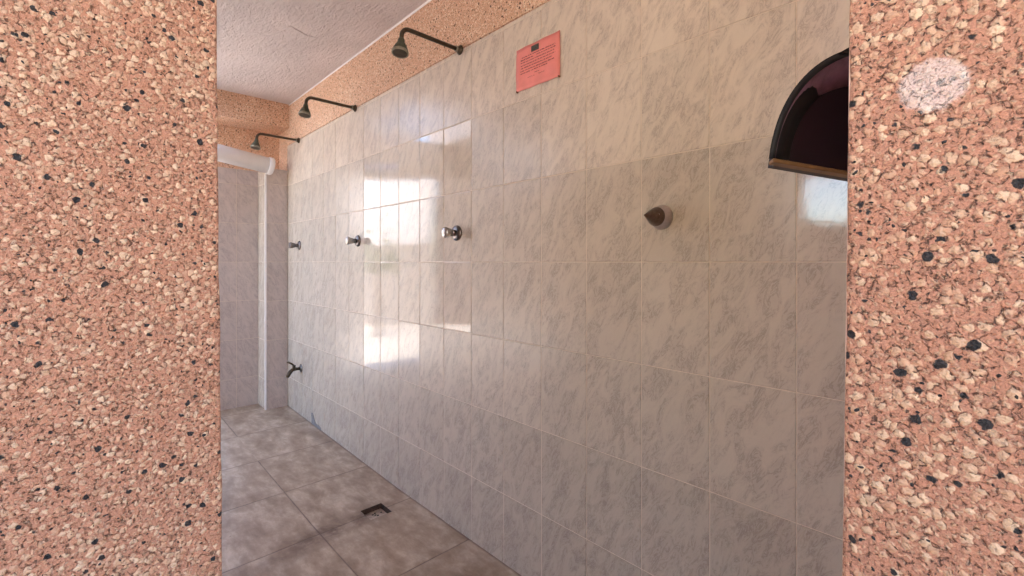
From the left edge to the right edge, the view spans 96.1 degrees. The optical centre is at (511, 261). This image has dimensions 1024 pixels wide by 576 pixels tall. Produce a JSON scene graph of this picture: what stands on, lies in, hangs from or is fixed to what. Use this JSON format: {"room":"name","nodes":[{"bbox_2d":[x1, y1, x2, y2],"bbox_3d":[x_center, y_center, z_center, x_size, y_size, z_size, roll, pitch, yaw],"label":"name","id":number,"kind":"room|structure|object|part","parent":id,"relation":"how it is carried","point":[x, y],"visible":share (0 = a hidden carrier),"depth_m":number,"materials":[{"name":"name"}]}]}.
{"room":"communal shower room","nodes":[
{"label":"communal shower room","id":0,"kind":"room"},
{"bbox_2d":[0,0,221,575],"bbox_3d":[-0.661,-0.028,0.559,0.486,2.389,0.322,0,0,-43],"label":"wall","id":1,"kind":"structure","parent":0,"point":[110,411],"depth_m":0.53,"materials":[{"name":"pink stone"}]},
{"bbox_2d":[218,124,278,409],"bbox_3d":[-2.777,-0.033,3.068,2.270,2.400,0.206,0,0,-43],"label":"wall","id":2,"kind":"structure","parent":0,"point":[237,186],"depth_m":3.56,"materials":[{"name":"grey tile"}]},
{"bbox_2d":[217,144,275,174],"bbox_3d":[-2.165,-0.775,3.283,0.812,0.234,0.320,0,0,-43],"label":"pipe","id":3,"kind":"object","parent":2,"relation":"attached to","point":[229,155],"visible":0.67,"depth_m":3.32,"materials":[{"name":"plastic"}]},
{"bbox_2d":[217,89,288,134],"bbox_3d":[-2.105,-1.131,3.392,0.794,0.184,0.244,0,0,-43],"label":"trim","id":4,"kind":"structure","parent":2,"relation":"attached to","point":[234,109],"depth_m":3.43,"materials":[{"name":"stone"}]},
{"bbox_2d":[258,169,287,409],"bbox_3d":[-1.889,0.224,3.631,0.163,1.886,0.200,0,0,-43],"label":"wall","id":5,"kind":"structure","parent":0,"point":[272,189],"depth_m":3.57,"materials":[{"name":"grey tile"}]},
{"bbox_2d":[217,0,427,104],"bbox_3d":[-0.748,-1.305,0.902,2.650,0.176,6.140,0,0,-43],"label":"ceiling","id":6,"kind":"structure","parent":0,"point":[272,50],"depth_m":2.52,"materials":[{"name":"paint"}]},
{"bbox_2d":[221,404,520,575],"bbox_3d":[-0.814,1.141,0.950,2.360,0.052,6.300,0,0,-43],"label":"floor","id":7,"kind":"structure","parent":0,"point":[294,498],"depth_m":2.09,"materials":[{"name":"tile"}]},
{"bbox_2d":[361,503,391,519],"bbox_3d":[-0.636,1.182,2.154,0.113,0.029,0.113,0,0,-43],"label":"floor drain","id":8,"kind":"object","parent":7,"relation":"in","point":[378,510],"visible":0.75,"depth_m":2.18,"materials":[{"name":"metal"}]},
{"bbox_2d":[287,0,849,575],"bbox_3d":[0.251,-0.083,1.612,0.182,2.700,6.800,0,0,-43],"label":"wall","id":9,"kind":"structure","parent":0,"point":[571,383],"depth_m":1.47,"materials":[{"name":"tile"}]},
{"bbox_2d":[250,133,299,149],"bbox_3d":[-1.701,-0.858,3.309,0.324,0.136,0.064,0,0,-43],"label":"shower","id":10,"kind":"object","parent":9,"relation":"attached to","point":[255,145],"visible":1,"depth_m":3.25,"materials":[{"name":"brown metal"}]},
{"bbox_3d":[-1.694,-0.884,3.324,0.290,0.059,0.017,0,0,-43],"label":"arm","id":11,"kind":"part","parent":10,"relation":"part of","materials":[{"name":"brown metal"}]},
{"bbox_2d":[286,362,301,377],"bbox_3d":[-1.599,0.782,3.368,0.105,0.118,0.062,0,0,-43],"label":"tap","id":12,"kind":"object","parent":9,"relation":"attached to","point":[294,368],"visible":1,"depth_m":3.36,"materials":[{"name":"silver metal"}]},
{"bbox_3d":[-1.602,0.808,3.365,0.097,0.066,0.030,0,0,-43],"label":"spout","id":13,"kind":"part","parent":12,"relation":"part of","materials":[{"name":"brown metal"}]},
{"bbox_2d":[289,241,300,249],"bbox_3d":[-1.610,-0.123,3.402,0.073,0.068,0.068,0,0,-43],"label":"shower valve","id":14,"kind":"object","parent":9,"relation":"attached to","point":[291,245],"visible":1,"depth_m":3.40,"materials":[{"name":"silver metal"}]},
{"bbox_2d":[298,96,356,117],"bbox_3d":[-1.043,-0.864,2.611,0.324,0.136,0.064,0,0,-43],"label":"shower","id":15,"kind":"object","parent":9,"relation":"attached to","point":[304,112],"visible":1,"depth_m":2.55,"materials":[{"name":"brown metal"}]},
{"bbox_3d":[-1.035,-0.890,2.626,0.290,0.059,0.017,0,0,-43],"label":"arm","id":16,"kind":"part","parent":15,"relation":"part of","materials":[{"name":"brown metal"}]},
{"bbox_2d":[345,235,360,246],"bbox_3d":[-0.934,-0.124,2.686,0.073,0.068,0.068,0,0,-43],"label":"shower valve","id":17,"kind":"object","parent":9,"relation":"attached to","point":[348,240],"visible":1,"depth_m":2.68,"materials":[{"name":"silver metal"}]},
{"bbox_2d":[289,0,431,105],"bbox_3d":[0.254,-1.219,1.470,0.010,0.010,5.790,0,0,-43],"label":"trim","id":18,"kind":"structure","parent":9,"relation":"attached to","point":[428,1],"depth_m":2.59,"materials":[{"name":"white paint"}]},
{"bbox_2d":[279,0,549,170],"bbox_3d":[0.180,-0.972,1.568,0.026,0.501,6.034,0,0,-43],"label":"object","id":19,"kind":"structure","parent":9,"relation":"attached to","point":[375,70],"depth_m":2.33,"materials":[{"name":"stone"}]},
{"bbox_2d":[392,27,462,58],"bbox_3d":[-0.337,-0.864,1.863,0.324,0.136,0.064,0,0,-43],"label":"shower","id":20,"kind":"object","parent":9,"relation":"attached to","point":[399,50],"visible":1,"depth_m":1.80,"materials":[{"name":"brown metal"}]},
{"bbox_3d":[-0.330,-0.890,1.878,0.290,0.059,0.017,0,0,-43],"label":"arm","id":21,"kind":"part","parent":20,"relation":"part of","materials":[{"name":"brown metal"}]},
{"bbox_2d":[441,225,461,240],"bbox_3d":[-0.266,-0.126,1.978,0.073,0.068,0.068,0,0,-43],"label":"shower valve","id":22,"kind":"object","parent":9,"relation":"attached to","point":[455,232],"visible":1,"depth_m":1.98,"materials":[{"name":"silver metal"}]},
{"bbox_2d":[516,30,559,92],"bbox_3d":[0.090,-0.712,1.648,0.008,0.159,0.214,0,0,-43],"label":"notice sheet","id":23,"kind":"object","parent":9,"relation":"attached to","point":[538,62],"visible":1,"depth_m":1.64,"materials":[{"name":"pink paper"}]},
{"bbox_2d":[531,43,538,51],"bbox_3d":[0.082,-0.770,1.652,0.001,0.020,0.037,0,0,-43],"label":"picture","id":24,"kind":"object","parent":23,"relation":"on","point":[534,46],"depth_m":1.65},
{"bbox_2d":[644,205,672,229],"bbox_3d":[0.389,-0.126,1.268,0.094,0.070,0.070,0,0,-43],"label":"valve","id":25,"kind":"object","parent":9,"relation":"attached to","point":[660,217],"visible":1,"depth_m":1.27,"materials":[{"name":"brown metal"}]},
{"bbox_3d":[0.415,-0.126,1.292,0.024,0.070,0.070,0,0,-43],"label":"wall plate","id":26,"kind":"part","parent":25,"relation":"part of","materials":[{"name":"silver metal"}]},
{"bbox_2d":[768,48,848,181],"bbox_3d":[0.362,-0.180,0.523,0.174,0.187,0.042,0,0,-6],"label":"hood","id":27,"kind":"object","parent":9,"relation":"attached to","point":[810,137],"visible":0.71,"depth_m":0.52,"materials":[{"name":"black plastic"}]},
{"bbox_2d":[842,0,1023,575],"bbox_3d":[0.565,-0.028,0.312,0.352,2.389,0.518,0,0,-43],"label":"wall","id":28,"kind":"structure","parent":0,"point":[933,483],"depth_m":0.33,"materials":[{"name":"stone"}]}
]}

